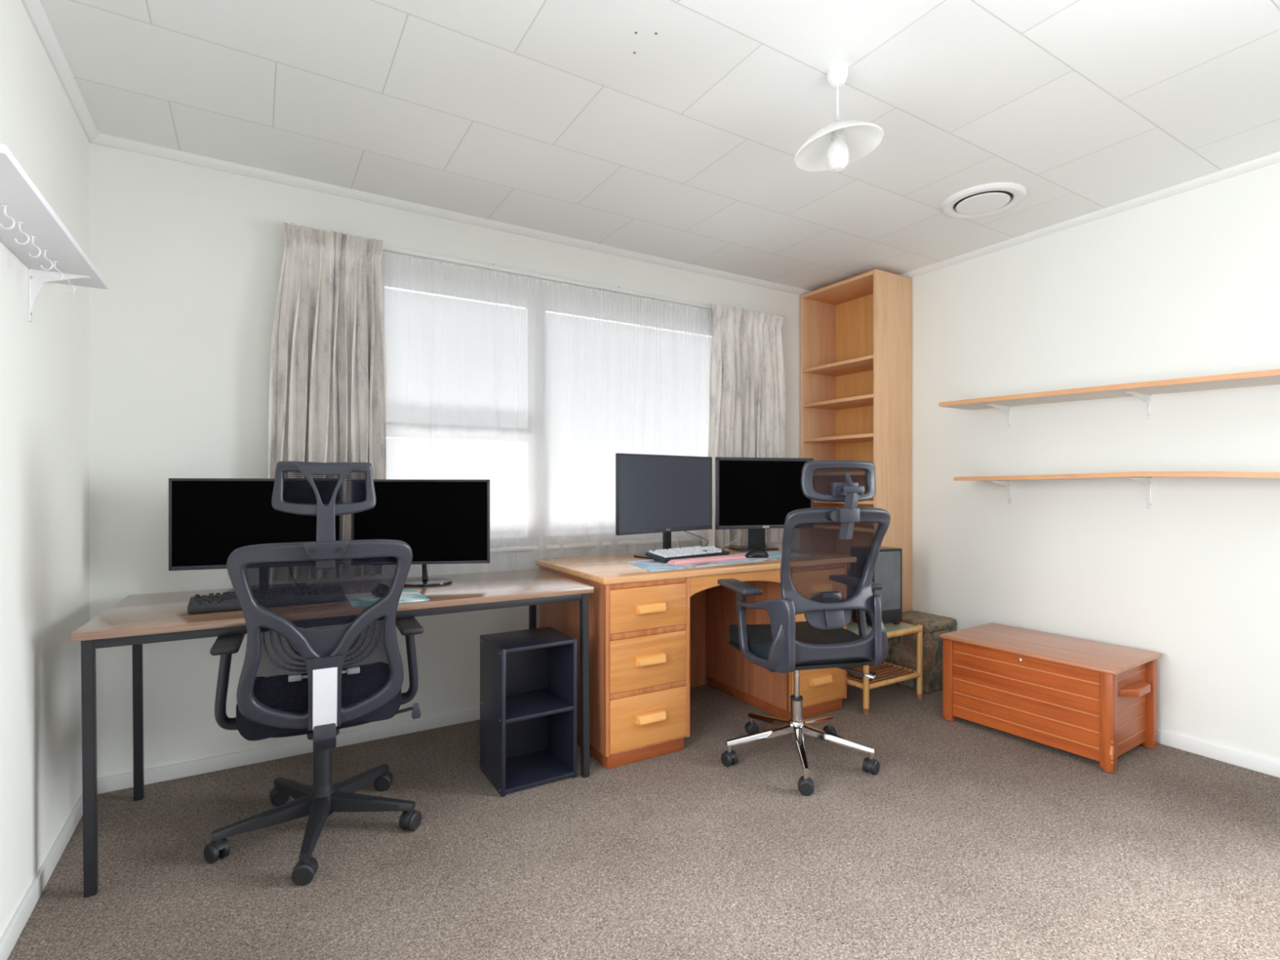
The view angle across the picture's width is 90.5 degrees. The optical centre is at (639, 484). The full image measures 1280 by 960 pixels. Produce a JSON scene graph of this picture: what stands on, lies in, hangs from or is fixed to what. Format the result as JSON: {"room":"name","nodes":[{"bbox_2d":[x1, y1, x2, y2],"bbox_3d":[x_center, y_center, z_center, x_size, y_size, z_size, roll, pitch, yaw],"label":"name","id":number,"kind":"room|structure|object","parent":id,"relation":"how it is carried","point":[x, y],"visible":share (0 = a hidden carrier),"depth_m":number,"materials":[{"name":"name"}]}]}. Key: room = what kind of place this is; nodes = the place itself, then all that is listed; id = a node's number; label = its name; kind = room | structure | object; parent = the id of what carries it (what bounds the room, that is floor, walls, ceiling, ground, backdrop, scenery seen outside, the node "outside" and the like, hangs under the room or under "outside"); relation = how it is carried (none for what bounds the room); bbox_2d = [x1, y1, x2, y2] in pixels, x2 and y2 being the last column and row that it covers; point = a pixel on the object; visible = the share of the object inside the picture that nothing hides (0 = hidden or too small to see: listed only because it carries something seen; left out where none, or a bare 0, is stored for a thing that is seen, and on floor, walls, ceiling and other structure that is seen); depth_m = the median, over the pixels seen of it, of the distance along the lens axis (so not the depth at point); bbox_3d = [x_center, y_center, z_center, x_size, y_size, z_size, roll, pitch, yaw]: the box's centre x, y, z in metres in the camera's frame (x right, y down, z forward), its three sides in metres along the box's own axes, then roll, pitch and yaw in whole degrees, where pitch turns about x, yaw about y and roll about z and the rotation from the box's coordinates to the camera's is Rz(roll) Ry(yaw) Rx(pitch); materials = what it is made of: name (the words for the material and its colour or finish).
{"room":"office","nodes":[
{"label":"office","id":0,"kind":"room"},
{"bbox_2d":[0,0,89,938],"bbox_3d":[-0.847,-0.072,0.310,0.100,2.400,4.609,0,0,-31],"label":"wall","id":1,"kind":"structure","parent":0,"point":[45,361],"depth_m":1.75,"materials":[{"name":"white paint"}]},
{"bbox_2d":[0,793,82,959],"bbox_3d":[-0.796,1.100,0.334,0.012,0.056,4.597,0,0,-31],"label":"baseboard","id":2,"kind":"structure","parent":1,"relation":"attached to","point":[17,923],"depth_m":1.72,"materials":[{"name":"white paint"}]},
{"bbox_2d":[0,143,107,322],"bbox_3d":[-1.395,-0.511,1.446,0.144,0.156,0.899,0,0,-31],"label":"shelf","id":3,"kind":"object","parent":1,"relation":"attached to","point":[29,228],"visible":1,"depth_m":1.47,"materials":[{"name":"white plastic"}]},
{"bbox_2d":[20,0,98,142],"bbox_3d":[-0.790,-1.257,0.341,0.030,0.030,4.604,0,0,-31],"label":"trim","id":4,"kind":"structure","parent":1,"relation":"attached to","point":[34,10],"depth_m":1.89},
{"bbox_2d":[89,142,800,777],"bbox_3d":[-0.375,-0.072,3.375,4.089,2.400,0.140,0,0,-31],"label":"wall","id":5,"kind":"structure","parent":0,"point":[189,257],"depth_m":2.48,"materials":[{"name":"white paint"}]},
{"bbox_2d":[97,706,479,794],"bbox_3d":[-0.336,1.100,3.310,3.889,0.056,0.012,0,0,-31],"label":"baseboard","id":6,"kind":"structure","parent":5,"relation":"attached to","point":[167,772],"depth_m":2.59,"materials":[{"name":"white paint"}]},
{"bbox_2d":[89,133,812,295],"bbox_3d":[-0.331,-1.257,3.302,3.889,0.030,0.030,0,0,-31],"label":"trim","id":7,"kind":"structure","parent":5,"relation":"attached to","point":[104,140],"depth_m":2.84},
{"bbox_2d":[382,244,711,309],"bbox_3d":[-0.295,-1.055,3.326,2.650,0.034,0.027,0,0,-31],"label":"rail","id":8,"kind":"object","parent":5,"relation":"attached to","point":[495,266],"visible":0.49,"depth_m":3.17,"materials":[{"name":"white metal"}]},
{"bbox_2d":[267,221,386,583],"bbox_3d":[-1.296,-0.338,2.639,0.457,1.458,0.087,0,0,-33],"label":"curtain","id":9,"kind":"object","parent":8,"relation":"hanging from","point":[328,393],"visible":0.7,"depth_m":2.64,"materials":[{"name":"grey fabric"}]},
{"bbox_2d":[362,251,720,580],"bbox_3d":[-0.352,-0.282,3.276,2.000,1.500,0.024,0,0,-31],"label":"sheer curtain","id":10,"kind":"object","parent":8,"relation":"hanging from","point":[534,389],"visible":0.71,"depth_m":3.17,"materials":[{"name":"white fabric"}]},
{"bbox_2d":[702,303,785,546],"bbox_3d":[0.639,-0.350,3.808,0.617,1.424,0.090,0,0,-31],"label":"curtain","id":11,"kind":"object","parent":8,"relation":"hanging from","point":[747,378],"visible":0.72,"depth_m":3.80,"materials":[{"name":"grey fabric"}]},
{"bbox_2d":[489,537,702,552],"bbox_3d":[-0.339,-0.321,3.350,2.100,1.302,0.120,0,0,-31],"label":"window sill","id":12,"kind":"structure","parent":5,"relation":"in","point":[681,540],"depth_m":3.31,"materials":[{"name":"white paint"}]},
{"bbox_2d":[7,675,1279,959],"bbox_3d":[0.832,1.153,1.388,4.089,0.050,4.709,0,0,-31],"label":"floor","id":13,"kind":"structure","parent":0,"point":[969,840],"depth_m":1.93,"materials":[{"name":"carpet"}]},
{"bbox_2d":[203,461,423,885],"bbox_3d":[-1.023,0.533,2.014,0.608,1.190,0.698,0,0,-28],"label":"office chair","id":14,"kind":"object","parent":13,"relation":"on","point":[328,698],"visible":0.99,"depth_m":1.82,"materials":[{"name":"grey plastic"}]},
{"bbox_2d":[209,839,226,851],"bbox_3d":[-1.272,1.088,1.905,0.060,0.041,0.024,0,0,29],"label":"hood","id":15,"kind":"object","parent":14,"relation":"attached to","point":[215,845],"depth_m":1.89,"materials":[{"name":"black plastic"}]},
{"bbox_2d":[270,786,277,795],"bbox_3d":[-1.274,1.088,2.244,0.060,0.041,0.024,0,0,-35],"label":"hood","id":16,"kind":"object","parent":14,"relation":"attached to","point":[273,791],"depth_m":2.22,"materials":[{"name":"black plastic"}]},
{"bbox_2d":[292,857,316,872],"bbox_3d":[-0.953,1.088,1.803,0.060,0.041,0.024,0,0,-13],"label":"hood","id":17,"kind":"object","parent":14,"relation":"attached to","point":[304,864],"depth_m":1.79,"materials":[{"name":"black plastic"}]},
{"bbox_2d":[384,771,393,784],"bbox_3d":[-0.948,1.088,2.351,0.060,0.041,0.024,0,0,-10],"label":"hood","id":18,"kind":"object","parent":14,"relation":"attached to","point":[388,778],"depth_m":2.34,"materials":[{"name":"black plastic"}]},
{"bbox_2d":[400,809,417,828],"bbox_3d":[-0.752,1.088,2.075,0.024,0.041,0.060,0,0,18],"label":"caster wheel","id":19,"kind":"object","parent":14,"relation":"attached to","point":[409,818],"depth_m":2.06,"materials":[{"name":"black plastic"}]},
{"bbox_2d":[70,568,593,897],"bbox_3d":[-1.005,0.763,2.359,1.545,0.730,0.671,0,0,-29],"label":"table","id":20,"kind":"object","parent":13,"relation":"on","point":[136,620],"visible":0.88,"depth_m":2.11,"materials":[{"name":"brown wood"}]},
{"bbox_2d":[168,478,342,594],"bbox_3d":[-1.401,0.189,2.371,0.547,0.419,0.198,0,0,-19],"label":"monitor","id":21,"kind":"object","parent":20,"relation":"on","point":[209,519],"visible":0.59,"depth_m":2.25,"materials":[{"name":"plastic"}]},
{"bbox_2d":[187,585,345,613],"bbox_3d":[-1.227,0.375,2.104,0.440,0.042,0.136,0,0,-32],"label":"keyboard","id":22,"kind":"object","parent":20,"relation":"on","point":[211,602],"visible":0.69,"depth_m":2.04,"materials":[{"name":"black plastic"}]},
{"bbox_2d":[345,589,429,607],"bbox_3d":[-0.888,0.396,2.215,0.242,0.005,0.252,0,0,-31],"label":"mouse pad","id":23,"kind":"object","parent":20,"relation":"on","point":[407,595],"visible":0.57,"depth_m":2.19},
{"bbox_2d":[371,583,389,597],"bbox_3d":[-0.917,0.373,2.251,0.055,0.040,0.120,0,0,-36],"label":"mouse","id":24,"kind":"object","parent":23,"relation":"on","point":[378,584],"visible":0.34,"depth_m":2.21,"materials":[{"name":"black plastic"}]},
{"bbox_2d":[351,479,489,586],"bbox_3d":[-0.864,0.190,2.551,0.522,0.417,0.168,0,0,-7],"label":"monitor","id":25,"kind":"object","parent":20,"relation":"on","point":[442,521],"visible":0.8,"depth_m":2.48,"materials":[{"name":"plastic"}]},
{"bbox_2d":[480,626,577,796],"bbox_3d":[-0.439,0.863,2.475,0.299,0.531,0.263,0,0,-31],"label":"cube shelf","id":26,"kind":"object","parent":13,"relation":"on","point":[528,677],"visible":1,"depth_m":2.48,"materials":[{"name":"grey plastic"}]},
{"bbox_2d":[536,545,856,769],"bbox_3d":[0.299,0.747,3.149,1.437,0.762,0.751,0,0,-31],"label":"desk","id":27,"kind":"object","parent":13,"relation":"on","point":[655,637],"visible":0.64,"depth_m":2.67,"materials":[{"name":"brown wood"}]},
{"bbox_2d":[615,453,711,559],"bbox_3d":[0.063,0.113,3.135,0.623,0.506,0.224,0,0,-41],"label":"monitor","id":28,"kind":"object","parent":27,"relation":"on","point":[665,494],"visible":0.86,"depth_m":3.03,"materials":[{"name":"plastic"}]},
{"bbox_2d":[684,530,708,546],"bbox_3d":[0.295,0.296,3.395,0.084,0.140,0.331,0,0,21],"label":"cable","id":29,"kind":"object","parent":27,"relation":"on","point":[684,531],"visible":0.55,"depth_m":3.41,"materials":[{"name":"grey plastic"}]},
{"bbox_2d":[625,550,817,571],"bbox_3d":[0.399,0.364,3.071,1.028,0.003,0.345,0,0,-31],"label":"desk mat","id":30,"kind":"object","parent":27,"relation":"on","point":[651,565],"visible":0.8,"depth_m":2.93,"materials":[{"name":"blue fabric"}]},
{"bbox_2d":[645,546,729,562],"bbox_3d":[0.237,0.338,3.093,0.440,0.050,0.136,0,0,-39],"label":"keyboard","id":31,"kind":"object","parent":30,"relation":"on","point":[664,555],"visible":1,"depth_m":3.04,"materials":[{"name":"white plastic"}]},
{"bbox_2d":[666,554,746,565],"bbox_3d":[0.321,0.353,2.986,0.442,0.019,0.071,0,0,-35],"label":"wrist rest","id":32,"kind":"object","parent":30,"relation":"on","point":[732,557],"visible":1,"depth_m":2.95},
{"bbox_2d":[745,549,768,558],"bbox_3d":[0.579,0.343,3.149,0.120,0.040,0.055,0,0,-3],"label":"mouse","id":33,"kind":"object","parent":30,"relation":"on","point":[757,553],"visible":1,"depth_m":3.13,"materials":[{"name":"black plastic"}]},
{"bbox_2d":[717,528,744,548],"bbox_3d":[0.478,0.301,3.589,0.227,0.128,0.041,0,0,-12],"label":"cable","id":34,"kind":"object","parent":27,"relation":"on","point":[743,529],"visible":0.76,"depth_m":3.61,"materials":[{"name":"grey plastic"}]},
{"bbox_2d":[715,457,813,551],"bbox_3d":[0.635,0.112,3.511,0.570,0.508,0.274,0,0,-15],"label":"monitor","id":35,"kind":"object","parent":27,"relation":"on","point":[755,495],"visible":0.95,"depth_m":3.38,"materials":[{"name":"plastic"}]},
{"bbox_2d":[717,460,890,795],"bbox_3d":[0.647,0.521,2.542,0.620,1.214,0.728,0,0,-13],"label":"office chair","id":36,"kind":"object","parent":13,"relation":"on","point":[784,645],"visible":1,"depth_m":2.34,"materials":[{"name":"grey plastic"}]},
{"bbox_2d":[724,751,736,759],"bbox_3d":[0.359,1.086,2.549,0.024,0.048,0.056,0,0,-35],"label":"hood","id":37,"kind":"object","parent":36,"relation":"attached to","point":[727,754],"depth_m":2.53,"materials":[{"name":"black plastic"}]},
{"bbox_2d":[745,721,758,728],"bbox_3d":[0.505,1.086,2.854,0.056,0.048,0.024,0,0,-9],"label":"hood","id":38,"kind":"object","parent":36,"relation":"attached to","point":[749,724],"depth_m":2.84,"materials":[{"name":"black plastic"}]},
{"bbox_2d":[797,777,813,787],"bbox_3d":[0.605,1.086,2.316,0.056,0.048,0.024,0,0,12],"label":"hood","id":39,"kind":"object","parent":36,"relation":"attached to","point":[803,782],"depth_m":2.30,"materials":[{"name":"black plastic"}]},
{"bbox_2d":[822,725,836,735],"bbox_3d":[0.841,1.086,2.811,0.056,0.048,0.024,0,0,15],"label":"hood","id":40,"kind":"object","parent":36,"relation":"attached to","point":[830,729],"depth_m":2.79,"materials":[{"name":"black plastic"}]},
{"bbox_2d":[865,757,875,771],"bbox_3d":[0.902,1.086,2.478,0.024,0.048,0.056,0,0,43],"label":"hood","id":41,"kind":"object","parent":36,"relation":"attached to","point":[870,762],"depth_m":2.46,"materials":[{"name":"black plastic"}]},
{"bbox_2d":[800,269,912,659],"bbox_3d":[1.341,-0.053,3.974,0.328,2.362,0.592,0,0,-31],"label":"bookcase","id":42,"kind":"object","parent":13,"relation":"on","point":[856,332],"visible":0.56,"depth_m":3.96,"materials":[{"name":"brown wood"}]},
{"bbox_2d":[846,620,922,714],"bbox_3d":[1.218,0.935,3.353,0.454,0.385,0.319,0,0,-31],"label":"table","id":43,"kind":"object","parent":13,"relation":"on","point":[883,672],"visible":0.57,"depth_m":3.30,"materials":[{"name":"wood"}]},
{"bbox_2d":[847,671,875,680],"bbox_3d":[1.099,0.972,3.252,0.192,0.024,0.120,0,0,39],"label":"power adapter","id":44,"kind":"object","parent":43,"relation":"on","point":[870,673],"visible":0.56,"depth_m":3.21,"materials":[{"name":"black plastic"}]},
{"bbox_2d":[850,546,902,626],"bbox_3d":[1.273,0.545,3.424,0.196,0.405,0.177,0,0,-22],"label":"computer tower","id":45,"kind":"object","parent":43,"relation":"on","point":[887,571],"visible":0.53,"depth_m":3.35,"materials":[{"name":"black plastic"}]},
{"bbox_2d":[884,610,956,692],"bbox_3d":[1.588,0.937,3.601,0.278,0.374,0.294,0,0,-31],"label":"storage ottoman","id":46,"kind":"object","parent":13,"relation":"on","point":[902,650],"visible":0.64,"depth_m":3.48,"materials":[{"name":"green fabric"}]},
{"bbox_2d":[939,622,1162,773],"bbox_3d":[1.838,0.925,2.885,0.483,0.406,0.738,0,0,-34],"label":"storage chest","id":47,"kind":"object","parent":13,"relation":"on","point":[1095,700],"visible":1,"depth_m":2.71,"materials":[{"name":"red wood"}]},
{"bbox_2d":[40,0,1279,291],"bbox_3d":[0.832,-1.297,1.388,4.089,0.051,4.709,0,0,-31],"label":"ceiling","id":48,"kind":"structure","parent":0,"point":[673,130],"depth_m":2.14,"materials":[{"name":"white paint"}]},
{"bbox_2d":[794,63,884,173],"bbox_3d":[0.609,-1.116,1.949,0.263,0.312,0.264,0,0,-31],"label":"pendant light","id":49,"kind":"object","parent":48,"relation":"hanging from","point":[841,143],"visible":1,"depth_m":1.95,"materials":[{"name":"white ceramic"}]},
{"bbox_2d":[941,182,1026,218],"bbox_3d":[1.534,-1.261,2.839,0.336,0.022,0.336,0,0,-31],"label":"ceiling vent","id":50,"kind":"object","parent":48,"relation":"in","point":[992,198],"visible":1,"depth_m":2.80,"materials":[{"name":"white plastic"}]},
{"bbox_2d":[911,162,1279,762],"bbox_3d":[2.562,-0.072,2.381,0.100,2.400,4.609,0,0,-31],"label":"wall","id":51,"kind":"structure","parent":0,"point":[1186,284],"depth_m":2.87,"materials":[{"name":"white paint"}]},
{"bbox_2d":[899,151,1279,278],"bbox_3d":[2.508,-1.257,2.345,0.030,0.030,4.604,0,0,-31],"label":"trim","id":52,"kind":"structure","parent":51,"relation":"attached to","point":[1273,158],"depth_m":2.90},
{"bbox_2d":[938,368,1279,428],"bbox_3d":[2.071,-0.358,2.798,0.306,0.142,1.431,0,0,-31],"label":"wall shelf","id":53,"kind":"object","parent":51,"relation":"attached to","point":[1142,390],"visible":1,"depth_m":2.71,"materials":[{"name":"laminate"}]},
{"bbox_2d":[953,471,1279,508],"bbox_3d":[2.097,0.028,2.773,0.288,0.160,1.361,0,0,-31],"label":"wall shelf","id":54,"kind":"object","parent":51,"relation":"attached to","point":[1145,477],"visible":1,"depth_m":2.75,"materials":[{"name":"laminate"}]},
{"bbox_2d":[1156,728,1279,777],"bbox_3d":[2.517,1.100,2.347,0.012,0.056,4.597,0,0,-31],"label":"baseboard","id":55,"kind":"structure","parent":51,"relation":"attached to","point":[1250,762],"depth_m":2.58,"materials":[{"name":"white paint"}]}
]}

